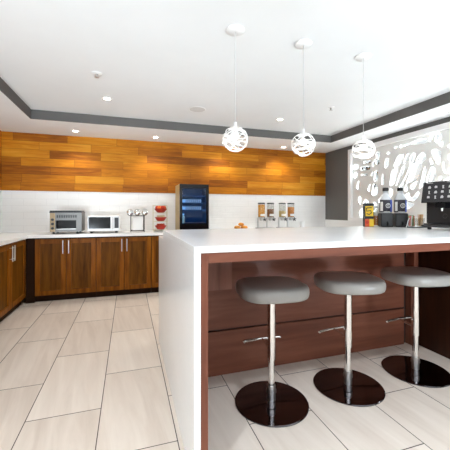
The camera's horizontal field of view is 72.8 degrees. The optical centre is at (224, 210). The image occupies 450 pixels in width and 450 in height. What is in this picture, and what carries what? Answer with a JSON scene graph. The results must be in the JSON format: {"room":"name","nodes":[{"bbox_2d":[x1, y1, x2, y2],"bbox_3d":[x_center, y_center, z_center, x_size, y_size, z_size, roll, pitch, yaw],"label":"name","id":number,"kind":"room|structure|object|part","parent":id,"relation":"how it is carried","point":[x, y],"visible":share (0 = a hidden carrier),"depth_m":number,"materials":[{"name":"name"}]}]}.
{"room":"hotel breakfast area","nodes":[
{"label":"hotel breakfast area","id":0,"kind":"room"},
{"bbox_2d":[0,0,449,135],"bbox_3d":[0.704,-1.343,1.089,5.800,0.120,9.090,0,0,-18],"label":"ceiling","id":1,"kind":"structure","parent":0,"point":[159,60],"depth_m":2.53,"materials":[{"name":"paint"}]},
{"bbox_2d":[91,71,101,77],"bbox_3d":[-1.195,-1.264,2.842,0.092,0.038,0.092,0,0,-18],"label":"sprinkler","id":2,"kind":"object","parent":1,"relation":"attached to","point":[96,73],"visible":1,"depth_m":2.83,"materials":[{"name":"white paint"}]},
{"bbox_2d":[101,96,112,99],"bbox_3d":[-1.341,-1.279,3.467,0.120,0.007,0.120,0,0,-18],"label":"recessed light","id":3,"kind":"object","parent":1,"relation":"in","point":[103,97],"visible":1,"depth_m":3.46,"materials":[{"name":"white paint"}]},
{"bbox_2d":[189,106,205,111],"bbox_3d":[-0.349,-1.280,3.845,0.216,0.006,0.216,0,0,-18],"label":"ceiling speaker","id":4,"kind":"object","parent":1,"relation":"attached to","point":[195,108],"visible":1,"depth_m":3.84,"materials":[{"name":"white paint"}]},
{"bbox_2d":[222,24,247,151],"bbox_3d":[0.072,-0.850,2.152,0.179,0.865,0.180,0,0,-18],"label":"pendant lamp","id":5,"kind":"object","parent":1,"relation":"hanging from","point":[235,30],"visible":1,"depth_m":2.14,"materials":[{"name":"white paint"}]},
{"bbox_3d":[0.072,-0.506,2.152,0.179,0.178,0.181,0,0,-18],"label":"lamp shade","id":6,"kind":"part","parent":5,"relation":"part of","materials":[{"name":"white paint"}]},
{"bbox_3d":[0.072,-0.527,2.153,0.056,0.056,0.056,0,0,-18],"label":"bulb","id":7,"kind":"part","parent":5,"relation":"part of","materials":[{"name":"beige glass"}]},
{"bbox_3d":[0.072,-0.945,2.153,0.004,0.638,0.004,0,0,-18],"label":"cord","id":8,"kind":"part","parent":5,"relation":"part of","materials":[{"name":"white plastic"}]},
{"bbox_2d":[291,39,315,156],"bbox_3d":[0.599,-0.850,2.329,0.180,0.865,0.180,0,0,-18],"label":"pendant lamp","id":9,"kind":"object","parent":1,"relation":"hanging from","point":[303,44],"visible":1,"depth_m":2.32,"materials":[{"name":"white metal"}]},
{"bbox_3d":[0.599,-0.507,2.329,0.181,0.180,0.180,0,0,-18],"label":"lamp shade","id":10,"kind":"part","parent":9,"relation":"part of","materials":[{"name":"white paint"}]},
{"bbox_3d":[0.599,-0.945,2.330,0.004,0.638,0.004,0,0,-18],"label":"cord","id":11,"kind":"part","parent":9,"relation":"part of","materials":[{"name":"white plastic"}]},
{"bbox_3d":[0.599,-0.527,2.330,0.056,0.056,0.056,0,0,-18],"label":"bulb","id":12,"kind":"part","parent":9,"relation":"part of","materials":[{"name":"beige glass"}]},
{"bbox_2d":[352,52,375,160],"bbox_3d":[1.145,-0.850,2.525,0.180,0.864,0.179,0,0,-18],"label":"pendant lamp","id":13,"kind":"object","parent":1,"relation":"hanging from","point":[364,56],"visible":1,"depth_m":2.51,"materials":[{"name":"white metal"}]},
{"bbox_3d":[1.145,-0.945,2.525,0.004,0.638,0.004,0,0,-18],"label":"cord","id":14,"kind":"part","parent":13,"relation":"part of","materials":[{"name":"white plastic"}]},
{"bbox_3d":[1.145,-0.507,2.524,0.180,0.177,0.181,0,0,-18],"label":"lamp shade","id":15,"kind":"part","parent":13,"relation":"part of","materials":[{"name":"white paint"}]},
{"bbox_2d":[0,292,449,449],"bbox_3d":[0.704,1.270,1.089,5.800,0.100,9.090,0,0,-18],"label":"floor","id":16,"kind":"structure","parent":0,"point":[81,373],"depth_m":2.01,"materials":[{"name":"tile"}]},
{"bbox_2d":[0,240,25,321],"bbox_3d":[-2.668,0.791,3.429,0.518,0.857,1.078,0,0,-18],"label":"base cabinet","id":17,"kind":"object","parent":16,"relation":"on","point":[12,255],"visible":0.98,"depth_m":3.53,"materials":[{"name":"brown wood"}]},
{"bbox_3d":[-2.391,0.755,3.233,0.005,0.634,0.414,0,0,-18],"label":"door panel","id":18,"kind":"part","parent":17,"relation":"part of","materials":[{"name":"brown wood"}]},
{"bbox_3d":[-2.385,0.755,3.235,0.020,0.754,0.534,0,0,-18],"label":"door","id":19,"kind":"part","parent":17,"relation":"part of","materials":[{"name":"brown wood"}]},
{"bbox_3d":[-2.449,0.486,3.535,0.038,0.177,0.013,0,0,-18],"label":"handle","id":20,"kind":"part","parent":17,"relation":"part of","materials":[{"name":"metal"}]},
{"bbox_3d":[-2.548,0.755,3.750,0.020,0.754,0.534,0,0,-18],"label":"door","id":21,"kind":"part","parent":17,"relation":"part of","materials":[{"name":"brown wood"}]},
{"bbox_3d":[-2.555,0.755,3.748,0.005,0.634,0.414,0,0,-18],"label":"door panel","id":22,"kind":"part","parent":17,"relation":"part of","materials":[{"name":"brown wood"}]},
{"bbox_2d":[26,238,35,303],"bbox_3d":[-2.588,0.791,4.069,0.099,0.858,0.078,0,0,-18],"label":"cabinet filler","id":23,"kind":"object","parent":16,"relation":"on","point":[30,242],"visible":0.79,"depth_m":4.03,"materials":[{"name":"brown wood"}]},
{"bbox_2d":[35,237,96,301],"bbox_3d":[-2.244,0.791,4.404,0.754,0.857,0.588,0,0,-18],"label":"base cabinet","id":24,"kind":"object","parent":16,"relation":"on","point":[65,268],"visible":0.98,"depth_m":4.16,"materials":[{"name":"brown wood"}]},
{"bbox_3d":[-2.349,0.755,4.112,0.372,0.754,0.020,0,0,-18],"label":"door","id":25,"kind":"part","parent":24,"relation":"part of","materials":[{"name":"brown wood"}]},
{"bbox_3d":[-2.351,0.755,4.119,0.252,0.634,0.005,0,0,-18],"label":"door panel","id":26,"kind":"part","parent":24,"relation":"part of","materials":[{"name":"brown wood"}]},
{"bbox_3d":[-1.989,0.755,4.226,0.372,0.754,0.020,0,0,-18],"label":"door","id":27,"kind":"part","parent":24,"relation":"part of","materials":[{"name":"brown wood"}]},
{"bbox_3d":[-1.991,0.755,4.233,0.252,0.634,0.005,0,0,-18],"label":"door panel","id":28,"kind":"part","parent":24,"relation":"part of","materials":[{"name":"brown wood"}]},
{"bbox_2d":[96,236,150,296],"bbox_3d":[-1.525,0.791,4.632,0.750,0.857,0.588,0,0,-18],"label":"base cabinet","id":29,"kind":"object","parent":16,"relation":"on","point":[123,263],"visible":0.99,"depth_m":4.39,"materials":[{"name":"brown wood"}]},
{"bbox_3d":[-1.630,0.755,4.340,0.370,0.754,0.020,0,0,-18],"label":"door","id":30,"kind":"part","parent":29,"relation":"part of","materials":[{"name":"brown wood"}]},
{"bbox_3d":[-1.632,0.755,4.347,0.250,0.634,0.005,0,0,-18],"label":"door panel","id":31,"kind":"part","parent":29,"relation":"part of","materials":[{"name":"brown wood"}]},
{"bbox_3d":[-1.271,0.755,4.454,0.370,0.754,0.020,0,0,-18],"label":"door","id":32,"kind":"part","parent":29,"relation":"part of","materials":[{"name":"brown wood"}]},
{"bbox_3d":[-1.273,0.755,4.460,0.250,0.634,0.005,0,0,-18],"label":"door panel","id":33,"kind":"part","parent":29,"relation":"part of","materials":[{"name":"brown wood"}]},
{"bbox_2d":[151,235,162,292],"bbox_3d":[-0.804,0.791,4.860,0.754,0.857,0.588,0,0,-18],"label":"base cabinet","id":34,"kind":"object","parent":16,"relation":"on","point":[155,238],"visible":0.14,"depth_m":4.52,"materials":[{"name":"brown wood"}]},
{"bbox_3d":[-0.910,0.755,4.569,0.372,0.754,0.020,0,0,-18],"label":"door","id":35,"kind":"part","parent":34,"relation":"part of","materials":[{"name":"brown wood"}]},
{"bbox_3d":[-0.912,0.755,4.575,0.252,0.634,0.005,0,0,-18],"label":"door panel","id":36,"kind":"part","parent":34,"relation":"part of","materials":[{"name":"brown wood"}]},
{"bbox_2d":[235,276,309,427],"bbox_3d":[0.296,0.837,1.945,0.464,0.766,0.464,0,0,-18],"label":"bar stool","id":37,"kind":"object","parent":16,"relation":"on","point":[270,403],"visible":1,"depth_m":1.90,"materials":[{"name":"metal"}]},
{"bbox_3d":[0.296,0.494,1.945,0.442,0.082,0.418,0,0,-18],"label":"seat","id":38,"kind":"part","parent":37,"relation":"part of","materials":[{"name":"grey leather"}]},
{"bbox_2d":[159,225,449,449],"bbox_3d":[1.276,0.689,2.632,3.475,1.063,1.615,0,0,-18],"label":"breakfast bar","id":39,"kind":"object","parent":16,"relation":"on","point":[204,322],"visible":0.97,"depth_m":2.31,"materials":[{"name":"white stone"}]},
{"bbox_3d":[-0.365,0.704,2.111,0.030,1.033,1.615,0,0,-18],"label":"panel","id":40,"kind":"part","parent":39,"relation":"part of","materials":[{"name":"white stone"}]},
{"bbox_3d":[-0.217,0.704,1.752,0.034,1.032,0.829,0,0,-18],"label":"post","id":41,"kind":"part","parent":39,"relation":"part of","materials":[{"name":"brown wood"}]},
{"bbox_3d":[0.652,0.534,2.494,2.069,0.692,0.020,0,0,-18],"label":"panel","id":42,"kind":"part","parent":39,"relation":"part of","materials":[{"name":"brown wood"}]},
{"bbox_3d":[0.652,1.057,2.494,2.069,0.326,0.020,0,0,-18],"label":"panel","id":43,"kind":"part","parent":39,"relation":"part of","materials":[{"name":"brown wood"}]},
{"bbox_2d":[163,225,449,253],"bbox_3d":[1.332,0.172,2.458,3.475,0.030,1.250,0,0,-18],"label":"countertop","id":44,"kind":"structure","parent":39,"relation":"on","point":[196,241],"depth_m":1.81,"materials":[{"name":"white stone"}]},
{"bbox_2d":[363,203,373,226],"bbox_3d":[1.424,0.040,3.030,0.084,0.232,0.066,0,0,6],"label":"box","id":45,"kind":"object","parent":39,"relation":"on","point":[368,208],"visible":1,"depth_m":3.00,"materials":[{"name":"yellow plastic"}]},
{"bbox_3d":[1.421,0.001,3.002,0.074,0.100,0.001,0,0,7],"label":"panel","id":46,"kind":"part","parent":45,"relation":"part of","materials":[{"name":"yellow cardboard"}]},
{"bbox_3d":[1.442,0.115,3.000,0.041,0.074,0.001,0,0,6],"label":"foot panel","id":47,"kind":"part","parent":45,"relation":"part of","materials":[{"name":"yellow cardboard"}]},
{"bbox_2d":[374,206,378,224],"bbox_3d":[1.544,0.054,3.121,0.090,0.205,0.090,0,0,-18],"label":"jar","id":48,"kind":"object","parent":39,"relation":"on","point":[375,216],"visible":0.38,"depth_m":3.08,"materials":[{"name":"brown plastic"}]},
{"bbox_2d":[378,213,392,226],"bbox_3d":[1.579,0.089,2.992,0.112,0.135,0.135,0,0,10],"label":"holder","id":49,"kind":"object","parent":39,"relation":"on","point":[384,219],"visible":0.97,"depth_m":2.95,"materials":[{"name":"black plastic"}]},
{"bbox_2d":[379,188,391,212],"bbox_3d":[1.581,-0.105,3.002,0.111,0.250,0.114,0,0,10],"label":"bottle","id":50,"kind":"object","parent":49,"relation":"on","point":[385,202],"visible":0.98,"depth_m":2.96,"materials":[{"name":"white plastic"}]},
{"bbox_2d":[393,213,407,226],"bbox_3d":[1.711,0.089,2.971,0.112,0.135,0.135,0,0,12],"label":"holder","id":51,"kind":"object","parent":39,"relation":"on","point":[399,219],"visible":0.85,"depth_m":2.93,"materials":[{"name":"black plastic"}]},
{"bbox_2d":[394,187,406,212],"bbox_3d":[1.713,-0.105,2.981,0.111,0.250,0.114,0,0,12],"label":"bottle","id":52,"kind":"object","parent":51,"relation":"on","point":[400,202],"visible":0.98,"depth_m":2.94,"materials":[{"name":"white plastic"}]},
{"bbox_3d":[1.711,0.710,2.793,0.050,1.020,0.090,0,0,-18],"label":"corner post","id":53,"kind":"part","parent":39,"relation":"part of","materials":[{"name":"brown wood"}]},
{"bbox_3d":[1.844,0.704,2.555,0.020,1.032,0.625,0,0,-18],"label":"return panel","id":54,"kind":"part","parent":39,"relation":"part of","materials":[{"name":"brown wood"}]},
{"bbox_2d":[421,180,449,228],"bbox_3d":[1.938,-0.044,2.563,0.445,0.400,0.300,0,0,-22],"label":"coffee machine","id":55,"kind":"object","parent":39,"relation":"on","point":[436,195],"visible":0.98,"depth_m":2.52,"materials":[{"name":"black plastic"}]},
{"bbox_2d":[421,225,449,227],"bbox_3d":[1.752,0.126,2.490,0.044,0.020,0.280,0,0,-22],"label":"drip tray","id":56,"kind":"object","parent":55,"relation":"on","point":[428,226],"depth_m":2.48,"materials":[{"name":"grey metal"}]},
{"bbox_3d":[1.778,-0.046,2.489,0.064,0.044,0.080,0,0,-22],"label":"spout","id":57,"kind":"part","parent":55,"relation":"part of","materials":[{"name":"black plastic"}]},
{"bbox_2d":[313,271,385,406],"bbox_3d":[0.857,0.837,2.127,0.464,0.766,0.464,0,0,-23],"label":"bar stool","id":58,"kind":"object","parent":16,"relation":"on","point":[347,386],"visible":1,"depth_m":2.08,"materials":[{"name":"metal"}]},
{"bbox_3d":[0.857,0.494,2.127,0.436,0.082,0.410,0,0,-4],"label":"seat","id":59,"kind":"part","parent":58,"relation":"part of","materials":[{"name":"grey leather"}]},
{"bbox_2d":[381,266,449,387],"bbox_3d":[1.454,0.837,2.329,0.464,0.766,0.464,0,0,-21],"label":"bar stool","id":60,"kind":"object","parent":16,"relation":"on","point":[414,370],"visible":1,"depth_m":2.30,"materials":[{"name":"metal"}]},
{"bbox_3d":[1.454,0.494,2.329,0.436,0.082,0.410,0,0,-6],"label":"seat","id":61,"kind":"part","parent":60,"relation":"part of","materials":[{"name":"grey leather"}]},
{"bbox_3d":[0.816,0.791,5.449,2.670,0.858,0.575,0,0,-18],"label":"base cabinet","id":62,"kind":"object","parent":16,"relation":"on","visible":0},
{"bbox_2d":[0,230,162,245],"bbox_3d":[-0.187,0.340,3.894,5.533,0.040,2.937,0,0,-18],"label":"countertop","id":63,"kind":"structure","parent":62,"relation":"on","point":[5,238],"depth_m":4.26,"materials":[{"name":"white stone"}]},
{"bbox_2d":[49,211,84,233],"bbox_3d":[-2.263,0.157,4.396,0.408,0.325,0.370,0,0,-18],"label":"toaster oven","id":64,"kind":"object","parent":63,"relation":"on","point":[60,221],"visible":0.97,"depth_m":4.28,"materials":[{"name":"silver metal"}]},
{"bbox_3d":[-2.373,0.157,4.196,0.062,0.255,0.005,0,0,-18],"label":"control panel","id":65,"kind":"part","parent":64,"relation":"part of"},
{"bbox_2d":[87,215,119,232],"bbox_3d":[-1.803,0.194,4.568,0.440,0.250,0.401,0,0,-18],"label":"microwave","id":66,"kind":"object","parent":63,"relation":"on","point":[94,222],"visible":0.95,"depth_m":4.40,"materials":[{"name":"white plastic"}]},
{"bbox_3d":[-1.793,0.181,4.396,0.346,0.213,0.014,0,0,-18],"label":"door","id":67,"kind":"part","parent":66,"relation":"part of","materials":[{"name":"silver metal"}]},
{"bbox_3d":[-1.585,0.181,4.462,0.082,0.213,0.014,0,0,-18],"label":"control panel","id":68,"kind":"part","parent":66,"relation":"part of","materials":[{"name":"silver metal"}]},
{"bbox_2d":[130,215,144,231],"bbox_3d":[-1.353,0.194,4.712,0.207,0.250,0.172,0,0,-18],"label":"rack","id":69,"kind":"object","parent":63,"relation":"on","point":[131,215],"visible":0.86,"depth_m":4.66,"materials":[{"name":"grey metal"}]},
{"bbox_2d":[127,209,132,215],"bbox_3d":[-1.445,0.020,4.641,0.094,0.107,0.114,0,0,-18],"label":"jar","id":70,"kind":"object","parent":69,"relation":"on","point":[129,211],"visible":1,"depth_m":4.60,"materials":[{"name":"grey metal"}]},
{"bbox_2d":[132,217,142,229],"bbox_3d":[-1.353,0.195,4.712,0.151,0.196,0.136,0,0,-18],"label":"bin","id":71,"kind":"object","parent":69,"relation":"in","point":[137,222],"visible":1,"depth_m":4.65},
{"bbox_2d":[134,209,140,215],"bbox_3d":[-1.341,0.020,4.674,0.094,0.107,0.114,0,0,-18],"label":"jar","id":72,"kind":"object","parent":69,"relation":"on","point":[137,212],"visible":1,"depth_m":4.63,"materials":[{"name":"grey metal"}]},
{"bbox_2d":[142,209,147,215],"bbox_3d":[-1.237,0.020,4.707,0.094,0.107,0.114,0,0,-18],"label":"jar","id":73,"kind":"object","parent":69,"relation":"on","point":[144,211],"visible":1,"depth_m":4.66,"materials":[{"name":"grey metal"}]},
{"bbox_2d":[153,205,167,231],"bbox_3d":[-1.017,0.114,4.810,0.230,0.410,0.165,0,0,-18],"label":"tiered stand","id":74,"kind":"object","parent":63,"relation":"on","point":[166,221],"visible":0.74,"depth_m":4.86,"materials":[{"name":"white metal"}]},
{"bbox_2d":[155,217,165,220],"bbox_3d":[-1.008,0.127,4.782,0.184,0.062,0.184,0,0,-18],"label":"bowl","id":75,"kind":"object","parent":74,"relation":"on","point":[157,218],"visible":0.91,"depth_m":4.72,"materials":[{"name":"red ceramic"}]},
{"bbox_2d":[155,209,166,212],"bbox_3d":[-1.008,-0.005,4.782,0.204,0.062,0.204,0,0,-18],"label":"bowl","id":76,"kind":"object","parent":74,"relation":"on","point":[156,210],"visible":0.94,"depth_m":4.72,"materials":[{"name":"red ceramic"}]},
{"bbox_2d":[155,225,166,229],"bbox_3d":[-1.008,0.257,4.782,0.184,0.062,0.184,0,0,-18],"label":"bowl","id":77,"kind":"object","parent":74,"relation":"on","point":[156,226],"visible":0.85,"depth_m":4.73,"materials":[{"name":"red ceramic"}]},
{"bbox_2d":[175,184,208,229],"bbox_3d":[-0.552,-0.052,5.044,0.468,0.742,0.460,0,0,-18],"label":"fridge","id":78,"kind":"object","parent":63,"relation":"on","point":[194,219],"visible":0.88,"depth_m":5.05,"materials":[{"name":"black metal"}]},
{"bbox_2d":[257,203,275,227],"bbox_3d":[0.731,0.085,5.420,0.330,0.468,0.190,0,0,-18],"label":"dispenser","id":79,"kind":"object","parent":63,"relation":"on","point":[261,208],"visible":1,"depth_m":5.39,"materials":[{"name":"silver plastic"}]},
{"bbox_2d":[258,203,264,216],"bbox_3d":[0.645,-0.015,5.398,0.130,0.268,0.130,0,0,-18],"label":"canister","id":80,"kind":"object","parent":79,"relation":"on","point":[261,208],"depth_m":5.35,"materials":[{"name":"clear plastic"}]},
{"bbox_2d":[267,203,273,216],"bbox_3d":[0.813,-0.015,5.451,0.130,0.268,0.130,0,0,-18],"label":"canister","id":81,"kind":"object","parent":79,"relation":"on","point":[270,212],"depth_m":5.40,"materials":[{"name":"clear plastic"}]},
{"bbox_2d":[276,203,295,227],"bbox_3d":[1.121,0.085,5.543,0.330,0.468,0.190,0,0,-18],"label":"dispenser","id":82,"kind":"object","parent":63,"relation":"on","point":[290,209],"visible":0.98,"depth_m":5.51,"materials":[{"name":"silver plastic"}]},
{"bbox_2d":[279,203,285,216],"bbox_3d":[1.036,-0.015,5.522,0.130,0.268,0.130,0,0,-18],"label":"canister","id":83,"kind":"object","parent":82,"relation":"on","point":[281,213],"depth_m":5.47,"materials":[{"name":"clear plastic"}]},
{"bbox_2d":[287,203,293,216],"bbox_3d":[1.204,-0.015,5.575,0.130,0.268,0.130,0,0,-18],"label":"canister","id":84,"kind":"object","parent":82,"relation":"on","point":[290,209],"depth_m":5.52,"materials":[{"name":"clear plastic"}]},
{"bbox_2d":[0,91,449,152],"bbox_3d":[0.704,-1.224,1.089,5.560,0.118,8.850,0,0,-18],"label":"ceiling","id":85,"kind":"structure","parent":0,"point":[8,124],"depth_m":4.47,"materials":[{"name":"paint"}]},
{"bbox_2d":[0,77,30,118],"bbox_3d":[-1.241,-1.224,0.030,0.012,0.118,8.008,0,0,-18],"label":"trim","id":86,"kind":"structure","parent":85,"relation":"attached to","point":[5,89],"depth_m":3.29,"materials":[{"name":"grey paint"}]},
{"bbox_2d":[31,109,330,142],"bbox_3d":[-0.322,-1.224,4.529,4.485,0.118,0.012,0,0,-18],"label":"trim","id":87,"kind":"structure","parent":85,"relation":"attached to","point":[35,114],"depth_m":4.32,"materials":[{"name":"grey paint"}]},
{"bbox_2d":[331,92,449,142],"bbox_3d":[3.022,-1.224,1.383,0.012,0.118,8.008,0,0,-18],"label":"trim","id":88,"kind":"structure","parent":85,"relation":"attached to","point":[443,99],"depth_m":3.91,"materials":[{"name":"grey paint"}]},
{"bbox_2d":[325,117,449,219],"bbox_3d":[3.411,-0.032,1.948,0.120,2.503,8.850,0,0,-18],"label":"wall","id":89,"kind":"structure","parent":0,"point":[336,198],"depth_m":5.72,"materials":[{"name":"grey paint"}]},
{"bbox_2d":[325,219,423,226],"bbox_3d":[2.358,0.245,5.048,0.012,0.150,2.278,0,0,-18],"label":"trim","id":90,"kind":"structure","parent":89,"relation":"attached to","point":[328,223],"depth_m":5.62,"materials":[{"name":"white stone"}]},
{"bbox_2d":[348,122,449,223],"bbox_3d":[2.815,-0.463,3.752,0.125,1.265,3.650,0,0,-18],"label":"window","id":91,"kind":"structure","parent":89,"relation":"in","point":[444,126],"depth_m":4.76,"materials":[{"name":"clear glass"},{"name":"white frosted pattern film"}]},
{"bbox_2d":[353,129,449,219],"bbox_3d":[2.808,-0.450,3.749,0.012,1.140,3.510,0,0,-18],"label":"screen","id":92,"kind":"object","parent":91,"relation":"attached to","point":[427,148],"visible":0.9,"depth_m":4.49,"materials":[{"name":"white"}]},
{"bbox_3d":[-0.652,-0.032,5.364,5.800,2.503,0.120,0,0,-18],"label":"wall","id":93,"kind":"structure","parent":0,"visible":0},
{"bbox_2d":[1,190,324,232],"bbox_3d":[-0.632,0.009,5.301,5.560,0.622,0.012,0,0,-18],"label":"backsplash","id":94,"kind":"structure","parent":93,"relation":"attached to","point":[21,211],"depth_m":5.07,"materials":[{"name":"tile"}]},
{"bbox_2d":[2,131,325,195],"bbox_3d":[-0.631,-0.734,5.297,5.560,0.863,0.020,0,0,-18],"label":"wall paneling","id":95,"kind":"structure","parent":93,"relation":"attached to","point":[30,161],"depth_m":5.07,"materials":[{"name":"brown wood"}]},
{"bbox_3d":[-2.003,-0.032,0.230,0.120,2.503,8.850,0,0,-18],"label":"wall","id":96,"kind":"structure","parent":0,"visible":0},
{"bbox_2d":[0,190,0,232],"bbox_3d":[-2.710,0.009,2.675,0.012,0.622,3.738,0,0,-18],"label":"trim","id":97,"kind":"structure","parent":96,"relation":"attached to","point":[0,190],"depth_m":4.43,"materials":[{"name":"tile"}]},
{"bbox_2d":[0,130,1,189],"bbox_3d":[-2.705,-0.734,2.672,0.020,0.863,3.730,0,0,-18],"label":"trim","id":98,"kind":"structure","parent":96,"relation":"attached to","point":[0,130],"depth_m":4.41,"materials":[{"name":"brown wood"}]},
{"label":"outside","id":99,"kind":"structure","parent":0,"visible":0},
{"bbox_2d":[356,133,449,216],"bbox_3d":[7.366,-2.280,13.457,3.020,7.000,3.800,0,0,-18],"label":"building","id":100,"kind":"structure","parent":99,"point":[415,171],"depth_m":11.55,"materials":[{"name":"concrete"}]}
]}

